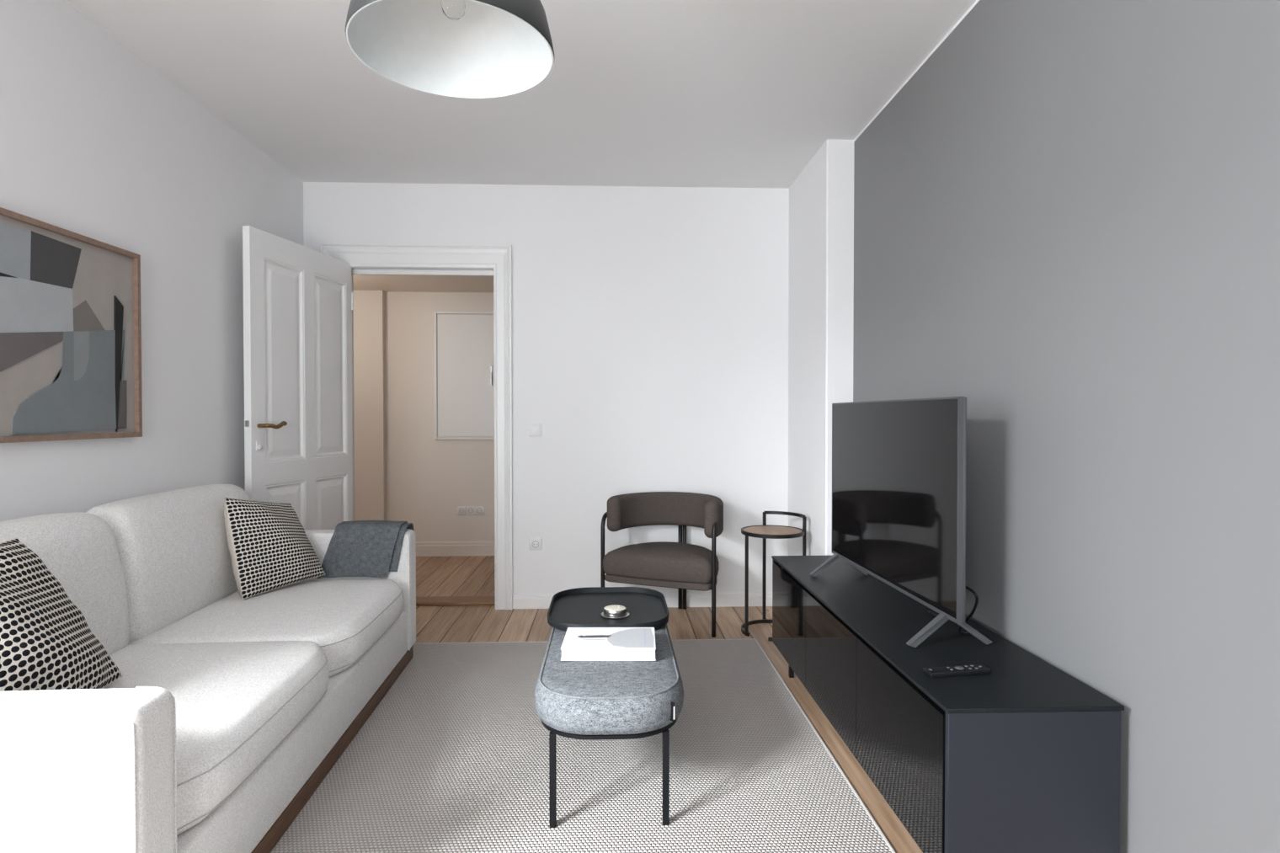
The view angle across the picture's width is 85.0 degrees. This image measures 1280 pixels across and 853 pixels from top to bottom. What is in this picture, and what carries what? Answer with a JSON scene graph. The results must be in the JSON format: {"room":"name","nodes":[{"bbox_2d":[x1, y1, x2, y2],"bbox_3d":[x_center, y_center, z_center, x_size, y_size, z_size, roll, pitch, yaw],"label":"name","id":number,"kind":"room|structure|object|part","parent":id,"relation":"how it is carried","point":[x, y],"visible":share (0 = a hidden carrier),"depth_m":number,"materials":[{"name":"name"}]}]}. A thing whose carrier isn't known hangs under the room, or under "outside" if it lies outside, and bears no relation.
{"room":"living room","nodes":[
{"label":"living room","id":0,"kind":"room"},
{"bbox_2d":[0,0,303,521],"bbox_3d":[-2.027,-0.132,1.126,0.200,2.629,6.320,0,1,-2],"label":"wall","id":1,"kind":"structure","parent":0,"point":[96,143],"depth_m":2.83,"materials":[{"name":"white paint"}]},
{"bbox_2d":[0,207,142,442],"bbox_3d":[-1.957,-0.309,2.253,0.031,0.714,0.992,0,1,-2],"label":"framed print","id":2,"kind":"object","parent":1,"relation":"attached to","point":[71,314],"visible":1,"depth_m":2.38,"materials":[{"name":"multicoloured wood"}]},
{"bbox_2d":[353,290,385,520],"bbox_3d":[-2.807,-0.017,5.904,1.275,2.257,0.060,0,1,-2],"label":"wall","id":3,"kind":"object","parent":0,"point":[369,306],"visible":0.21,"depth_m":5.89,"materials":[{"name":"beige paint"}]},
{"bbox_2d":[352,275,493,292],"bbox_3d":[-1.316,-1.186,5.240,4.200,0.100,1.473,0,1,-2],"label":"ceiling","id":4,"kind":"structure","parent":0,"point":[385,283],"depth_m":5.57,"materials":[{"name":"paint"}]},
{"bbox_2d":[384,291,494,541],"bbox_3d":[-1.349,-0.120,6.067,4.200,2.457,0.150,0,1,-2],"label":"wall","id":5,"kind":"structure","parent":0,"point":[427,478],"depth_m":5.97,"materials":[{"name":"beige paint"}]},
{"bbox_2d":[416,540,494,556],"bbox_3d":[-0.709,1.047,6.027,2.925,0.125,0.018,0,1,-2],"label":"baseboard","id":6,"kind":"structure","parent":5,"relation":"attached to","point":[487,547],"depth_m":5.98,"materials":[{"name":"beige paint"}]},
{"bbox_2d":[433,310,494,439],"bbox_3d":[-1.374,-0.435,5.968,0.757,1.094,0.035,0,1,-2],"label":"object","id":7,"kind":"object","parent":5,"relation":"attached to","point":[466,343],"visible":0.7,"depth_m":5.97,"materials":[{"name":"white paint"}]},
{"bbox_2d":[457,506,484,515],"bbox_3d":[-1.450,0.721,5.994,0.222,0.072,0.013,0,1,-2],"label":"wall socket","id":8,"kind":"object","parent":5,"relation":"attached to","point":[461,510],"visible":1,"depth_m":5.99,"materials":[{"name":"white plastic"}]},
{"bbox_3d":[-1.528,0.721,5.992,0.074,0.074,0.010,0,1,-2],"label":"plate","id":9,"kind":"part","parent":8,"relation":"part of","materials":[{"name":"white plastic"}]},
{"bbox_3d":[-1.453,0.721,5.995,0.074,0.074,0.010,0,1,-2],"label":"plate","id":10,"kind":"part","parent":8,"relation":"part of","materials":[{"name":"white plastic"}]},
{"bbox_3d":[-1.377,0.721,5.998,0.074,0.074,0.010,0,1,-2],"label":"plate","id":11,"kind":"part","parent":8,"relation":"part of","materials":[{"name":"white plastic"}]},
{"bbox_2d":[64,0,976,188],"bbox_3d":[-0.364,-1.508,1.274,3.536,0.120,6.520,0,1,-2],"label":"ceiling","id":12,"kind":"structure","parent":0,"point":[710,93],"depth_m":3.05,"materials":[{"name":"white paint"}]},
{"bbox_2d":[344,0,554,99],"bbox_3d":[-0.404,-1.129,1.509,0.434,0.645,0.434,0,1,-2],"label":"pendant lamp","id":13,"kind":"object","parent":12,"relation":"hanging from","point":[460,49],"visible":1,"depth_m":1.65,"materials":[{"name":"grey metal"}]},
{"bbox_3d":[-0.404,-0.923,1.512,0.434,0.230,0.434,0,1,-2],"label":"lamp shade","id":14,"kind":"part","parent":13,"relation":"part of","materials":[{"name":"white metal"}]},
{"bbox_3d":[-0.404,-0.923,1.512,0.053,0.081,0.053,0,1,-2],"label":"bulb","id":15,"kind":"part","parent":13,"relation":"part of","materials":[{"name":"clear glass"}]},
{"bbox_2d":[303,181,789,594],"bbox_3d":[-0.494,-0.182,4.451,3.536,2.629,0.200,0,1,-2],"label":"wall","id":16,"kind":"structure","parent":0,"point":[650,324],"depth_m":4.37,"materials":[{"name":"white paint"}]},
{"bbox_2d":[242,225,353,530],"bbox_3d":[-1.824,0.071,3.863,0.101,2.118,0.899,0,1,9],"label":"door","id":17,"kind":"structure","parent":16,"relation":"in","point":[298,300],"depth_m":3.80,"materials":[{"name":"white paint"}]},
{"bbox_3d":[-1.927,0.018,3.432,0.030,0.140,0.008,0,1,9],"label":"lock plate","id":18,"kind":"part","parent":17,"relation":"part of","materials":[{"name":"white paint"}]},
{"bbox_3d":[-1.859,-0.007,3.537,0.063,0.040,0.145,0,1,9],"label":"handle","id":19,"kind":"part","parent":17,"relation":"part of","materials":[{"name":"gold metal"}]},
{"bbox_2d":[320,242,512,609],"bbox_3d":[-1.373,0.008,4.406,1.155,2.252,0.244,0,1,-2],"label":"trim","id":20,"kind":"structure","parent":16,"relation":"attached to","point":[495,260],"depth_m":4.31,"materials":[{"name":"white paint"}]},
{"bbox_2d":[416,596,494,606],"bbox_3d":[-1.376,1.122,4.487,0.931,0.022,0.155,0,1,-2],"label":"threshold","id":21,"kind":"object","parent":16,"relation":"attached to","point":[431,600],"depth_m":4.46,"materials":[{"name":"brown wood"}]},
{"bbox_2d":[528,423,541,437],"bbox_3d":[-0.650,0.024,4.340,0.079,0.079,0.015,0,1,-2],"label":"light switch","id":22,"kind":"object","parent":16,"relation":"attached to","point":[535,429],"visible":1,"depth_m":4.33,"materials":[{"name":"white plastic"}]},
{"bbox_2d":[529,538,541,550],"bbox_3d":[-0.650,0.733,4.352,0.077,0.077,0.013,0,1,-2],"label":"wall socket","id":23,"kind":"object","parent":16,"relation":"attached to","point":[535,543],"visible":1,"depth_m":4.35,"materials":[{"name":"white plastic"}]},
{"bbox_2d":[512,592,772,608],"bbox_3d":[0.073,1.092,4.386,1.727,0.085,0.016,0,1,-2],"label":"baseboard","id":24,"kind":"structure","parent":16,"relation":"attached to","point":[693,600],"depth_m":4.39,"materials":[{"name":"white paint"}]},
{"bbox_2d":[414,555,922,852],"bbox_3d":[-1.058,1.228,2.124,4.857,0.120,8.193,0,1,-2],"label":"floor","id":25,"kind":"structure","parent":0,"point":[457,575],"depth_m":3.98,"materials":[{"name":"brown wood"}]},
{"bbox_2d":[270,638,895,852],"bbox_3d":[-0.349,1.163,2.125,2.075,0.010,3.140,0,1,-2],"label":"area rug","id":26,"kind":"object","parent":25,"relation":"on","point":[454,757],"visible":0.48,"depth_m":2.32,"materials":[{"name":"grey carpet"}]},
{"bbox_2d":[0,484,415,852],"bbox_3d":[-1.469,0.712,2.356,0.916,0.884,2.150,0,1,-4],"label":"sofa","id":27,"kind":"object","parent":26,"relation":"on","point":[226,712],"visible":0.89,"depth_m":2.06,"materials":[{"name":"white fabric"}]},
{"bbox_2d":[0,538,122,691],"bbox_3d":[-1.535,0.510,1.712,0.278,0.426,0.530,0,1,-2],"label":"throw pillow","id":28,"kind":"object","parent":27,"relation":"on","point":[47,642],"visible":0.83,"depth_m":1.71,"materials":[{"name":"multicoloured fabric"}]},
{"bbox_2d":[0,512,128,655],"bbox_3d":[-1.766,0.527,1.836,0.234,0.499,1.060,0,1,-4],"label":"cushion","id":29,"kind":"object","parent":27,"relation":"on","point":[83,552],"depth_m":2.17,"materials":[{"name":"fabric"}]},
{"bbox_3d":[-1.404,0.820,1.356,0.900,0.574,0.142,0,1,-4],"label":"armrest","id":30,"kind":"part","parent":27,"relation":"part of","materials":[{"name":"fabric"}]},
{"bbox_2d":[85,484,250,643],"bbox_3d":[-1.838,0.512,2.832,0.234,0.499,0.932,0,1,-4],"label":"cushion","id":31,"kind":"object","parent":27,"relation":"on","point":[175,557],"depth_m":2.59,"materials":[{"name":"fabric"}]},
{"bbox_2d":[102,640,329,835],"bbox_3d":[-1.356,0.811,1.914,0.756,0.176,0.968,0,1,-4],"label":"seat cushion","id":32,"kind":"object","parent":27,"relation":"on","point":[238,704],"depth_m":1.92,"materials":[{"name":"fabric"}]},
{"bbox_2d":[128,578,403,677],"bbox_3d":[-1.425,0.797,2.853,0.756,0.176,0.908,0,1,-4],"label":"seat cushion","id":33,"kind":"object","parent":27,"relation":"on","point":[349,619],"depth_m":2.65,"materials":[{"name":"fabric"}]},
{"bbox_2d":[223,497,325,599],"bbox_3d":[-1.604,0.498,3.065,0.221,0.408,0.409,0,1,26],"label":"throw pillow","id":34,"kind":"object","parent":27,"relation":"on","point":[269,547],"visible":1,"depth_m":2.96,"materials":[{"name":"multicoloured fabric"}]},
{"bbox_3d":[-1.550,0.790,3.364,0.900,0.574,0.132,0,1,-4],"label":"armrest","id":35,"kind":"part","parent":27,"relation":"part of","materials":[{"name":"fabric"}]},
{"bbox_2d":[317,520,414,578],"bbox_3d":[-1.321,0.586,3.382,0.400,0.252,0.211,0,1,-4],"label":"throw blanket","id":36,"kind":"object","parent":27,"relation":"on","point":[356,548],"visible":0.98,"depth_m":3.29,"materials":[{"name":"grey fabric"}]},
{"bbox_2d":[534,624,683,827],"bbox_3d":[-0.108,0.948,2.512,0.455,0.408,1.110,0,1,-2],"label":"upholstered bench","id":37,"kind":"object","parent":26,"relation":"on","point":[576,700],"visible":0.63,"depth_m":2.02,"materials":[{"name":"grey fabric"}]},
{"bbox_3d":[-0.253,1.022,2.025,0.019,0.274,0.019,0,1,-2],"label":"leg","id":38,"kind":"part","parent":37,"relation":"part of","materials":[{"name":"black metal"}]},
{"bbox_2d":[547,586,669,631],"bbox_3d":[-0.126,0.724,2.793,0.466,0.031,0.549,0,1,-2],"label":"serving tray","id":39,"kind":"object","parent":37,"relation":"on","point":[578,607],"visible":0.88,"depth_m":2.82,"materials":[{"name":"black metal"}]},
{"bbox_2d":[600,604,629,618],"bbox_3d":[-0.097,0.713,2.709,0.112,0.038,0.112,0,1,-2],"label":"candle","id":40,"kind":"object","parent":39,"relation":"on","point":[613,611],"visible":1,"depth_m":2.68,"materials":[{"name":"metal"}]},
{"bbox_2d":[560,627,655,661],"bbox_3d":[-0.102,0.726,2.344,0.304,0.040,0.226,0,1,0],"label":"book","id":41,"kind":"object","parent":37,"relation":"on","point":[578,643],"visible":1,"depth_m":2.27,"materials":[{"name":"white paper"}]},
{"bbox_3d":[-0.154,0.707,2.352,0.116,0.001,0.028,0,1,0],"label":"printed handle","id":42,"kind":"part","parent":41,"relation":"part of","materials":[{"name":"black paper"}]},
{"bbox_3d":[-0.108,0.873,2.511,0.417,0.014,1.072,0,1,-2],"label":"frame","id":43,"kind":"part","parent":37,"relation":"part of","materials":[{"name":"black metal"}]},
{"bbox_2d":[534,624,683,735],"bbox_3d":[-0.108,0.805,2.510,0.455,0.122,1.110,0,1,-2],"label":"cushion","id":44,"kind":"object","parent":37,"relation":"on","point":[572,697],"depth_m":2.02,"materials":[{"name":"grey fabric"}]},
{"bbox_3d":[0.075,1.022,2.038,0.019,0.274,0.019,0,1,-2],"label":"leg","id":45,"kind":"part","parent":37,"relation":"part of","materials":[{"name":"black metal"}]},
{"bbox_2d":[600,491,723,637],"bbox_3d":[0.173,0.772,4.115,0.692,0.732,0.525,0,1,22],"label":"armchair","id":46,"kind":"object","parent":25,"relation":"on","point":[679,565],"visible":0.99,"depth_m":3.98,"materials":[{"name":"brown fabric"}]},
{"bbox_3d":[-0.021,0.814,4.246,0.574,0.644,0.138,-1,1,-35],"label":"leg","id":47,"kind":"part","parent":46,"relation":"part of","materials":[{"name":"brown metal"}]},
{"bbox_2d":[602,541,719,584],"bbox_3d":[0.162,0.772,4.093,0.651,0.156,0.475,0,1,22],"label":"seat cushion","id":48,"kind":"object","parent":46,"relation":"on","point":[658,562],"depth_m":3.90,"materials":[{"name":"brown fabric"}]},
{"bbox_3d":[0.164,0.869,4.099,0.631,0.038,0.447,0,1,22],"label":"seat","id":49,"kind":"part","parent":46,"relation":"part of","materials":[{"name":"brown fabric"}]},
{"bbox_3d":[0.188,0.508,4.121,0.671,0.204,0.448,0,1,22],"label":"backrest","id":50,"kind":"part","parent":46,"relation":"part of","materials":[{"name":"brown fabric"}]},
{"bbox_3d":[0.250,0.809,4.354,0.025,0.650,0.024,0,1,22],"label":"leg","id":51,"kind":"part","parent":46,"relation":"part of","materials":[{"name":"brown metal"}]},
{"bbox_3d":[0.277,0.810,4.344,0.025,0.650,0.024,0,1,22],"label":"leg","id":52,"kind":"part","parent":46,"relation":"part of","materials":[{"name":"brown metal"}]},
{"bbox_3d":[0.400,0.817,4.078,0.138,0.644,0.574,0,1,-12],"label":"leg","id":53,"kind":"part","parent":46,"relation":"part of","materials":[{"name":"brown metal"}]},
{"bbox_2d":[741,511,806,641],"bbox_3d":[0.741,0.817,3.890,0.358,0.649,0.358,0,1,-2],"label":"side table","id":54,"kind":"object","parent":25,"relation":"on","point":[769,531],"visible":0.84,"depth_m":3.87,"materials":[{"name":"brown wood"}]},
{"bbox_3d":[0.583,0.868,3.819,0.017,0.549,0.017,0,1,-2],"label":"leg","id":55,"kind":"part","parent":54,"relation":"part of","materials":[{"name":"brown metal"}]},
{"bbox_3d":[0.722,0.818,4.060,0.017,0.642,0.017,0,1,-2],"label":"leg","id":56,"kind":"part","parent":54,"relation":"part of","materials":[{"name":"brown metal"}]},
{"bbox_3d":[0.838,0.500,3.987,0.270,0.018,0.067,1,1,44],"label":"handle","id":57,"kind":"part","parent":54,"relation":"part of","materials":[{"name":"brown metal"}]},
{"bbox_3d":[0.912,0.821,3.879,0.017,0.642,0.017,0,1,-2],"label":"leg","id":58,"kind":"part","parent":54,"relation":"part of","materials":[{"name":"brown metal"}]},
{"bbox_2d":[771,555,1124,852],"bbox_3d":[0.907,0.909,2.578,0.433,0.505,1.819,0,1,-2],"label":"tv console","id":59,"kind":"object","parent":25,"relation":"on","point":[1024,755],"visible":0.92,"depth_m":1.79,"materials":[{"name":"grey metal"}]},
{"bbox_3d":[0.676,0.870,3.162,0.019,0.397,0.590,0,1,-2],"label":"door","id":60,"kind":"part","parent":59,"relation":"part of","materials":[{"name":"black glass"}]},
{"bbox_3d":[0.695,1.111,3.210,0.020,0.082,0.020,0,1,-2],"label":"leg","id":61,"kind":"part","parent":59,"relation":"part of","materials":[{"name":"black metal"}]},
{"bbox_3d":[0.701,0.879,2.569,0.019,0.397,0.590,0,1,-2],"label":"door","id":62,"kind":"part","parent":59,"relation":"part of","materials":[{"name":"black glass"}]},
{"bbox_2d":[809,396,992,647],"bbox_3d":[0.913,0.279,2.591,0.292,0.750,1.077,0,1,-4],"label":"television","id":63,"kind":"object","parent":59,"relation":"on","point":[899,466],"visible":1,"depth_m":2.38,"materials":[{"name":"grey metal"}]},
{"bbox_3d":[0.725,0.888,1.976,0.019,0.397,0.590,0,1,-2],"label":"door","id":64,"kind":"part","parent":59,"relation":"part of","materials":[{"name":"black glass"}]},
{"bbox_3d":[0.907,0.662,2.574,0.433,0.011,1.819,0,1,-2],"label":"panel","id":65,"kind":"part","parent":59,"relation":"part of","materials":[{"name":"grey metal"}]},
{"bbox_2d":[922,664,990,677],"bbox_3d":[0.854,0.658,1.885,0.176,0.017,0.042,0,1,-9],"label":"remote control","id":66,"kind":"object","parent":59,"relation":"on","point":[973,669],"visible":1,"depth_m":1.87,"materials":[{"name":"black plastic"}]},
{"bbox_3d":[0.943,0.887,1.679,0.423,0.412,0.016,0,1,-2],"label":"panel","id":67,"kind":"part","parent":59,"relation":"part of","materials":[{"name":"black wood"}]},
{"bbox_2d":[787,139,854,555],"bbox_3d":[1.022,-0.175,4.023,0.142,2.629,0.780,0,1,-2],"label":"wall pier","id":68,"kind":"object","parent":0,"point":[821,272],"visible":0.65,"depth_m":3.77,"materials":[{"name":"white paint"}]},
{"bbox_2d":[853,0,1279,852],"bbox_3d":[1.306,-0.134,1.263,0.200,2.629,6.320,0,1,-2],"label":"wall","id":69,"kind":"structure","parent":0,"point":[1067,217],"depth_m":1.72,"materials":[{"name":"grey paint"}]},
{"bbox_2d":[853,0,979,142],"bbox_3d":[1.218,-1.438,0.949,0.002,0.011,5.340,0,1,-2],"label":"trim","id":70,"kind":"structure","parent":69,"relation":"attached to","point":[977,1],"depth_m":2.82,"materials":[{"name":"white paint"}]}
]}

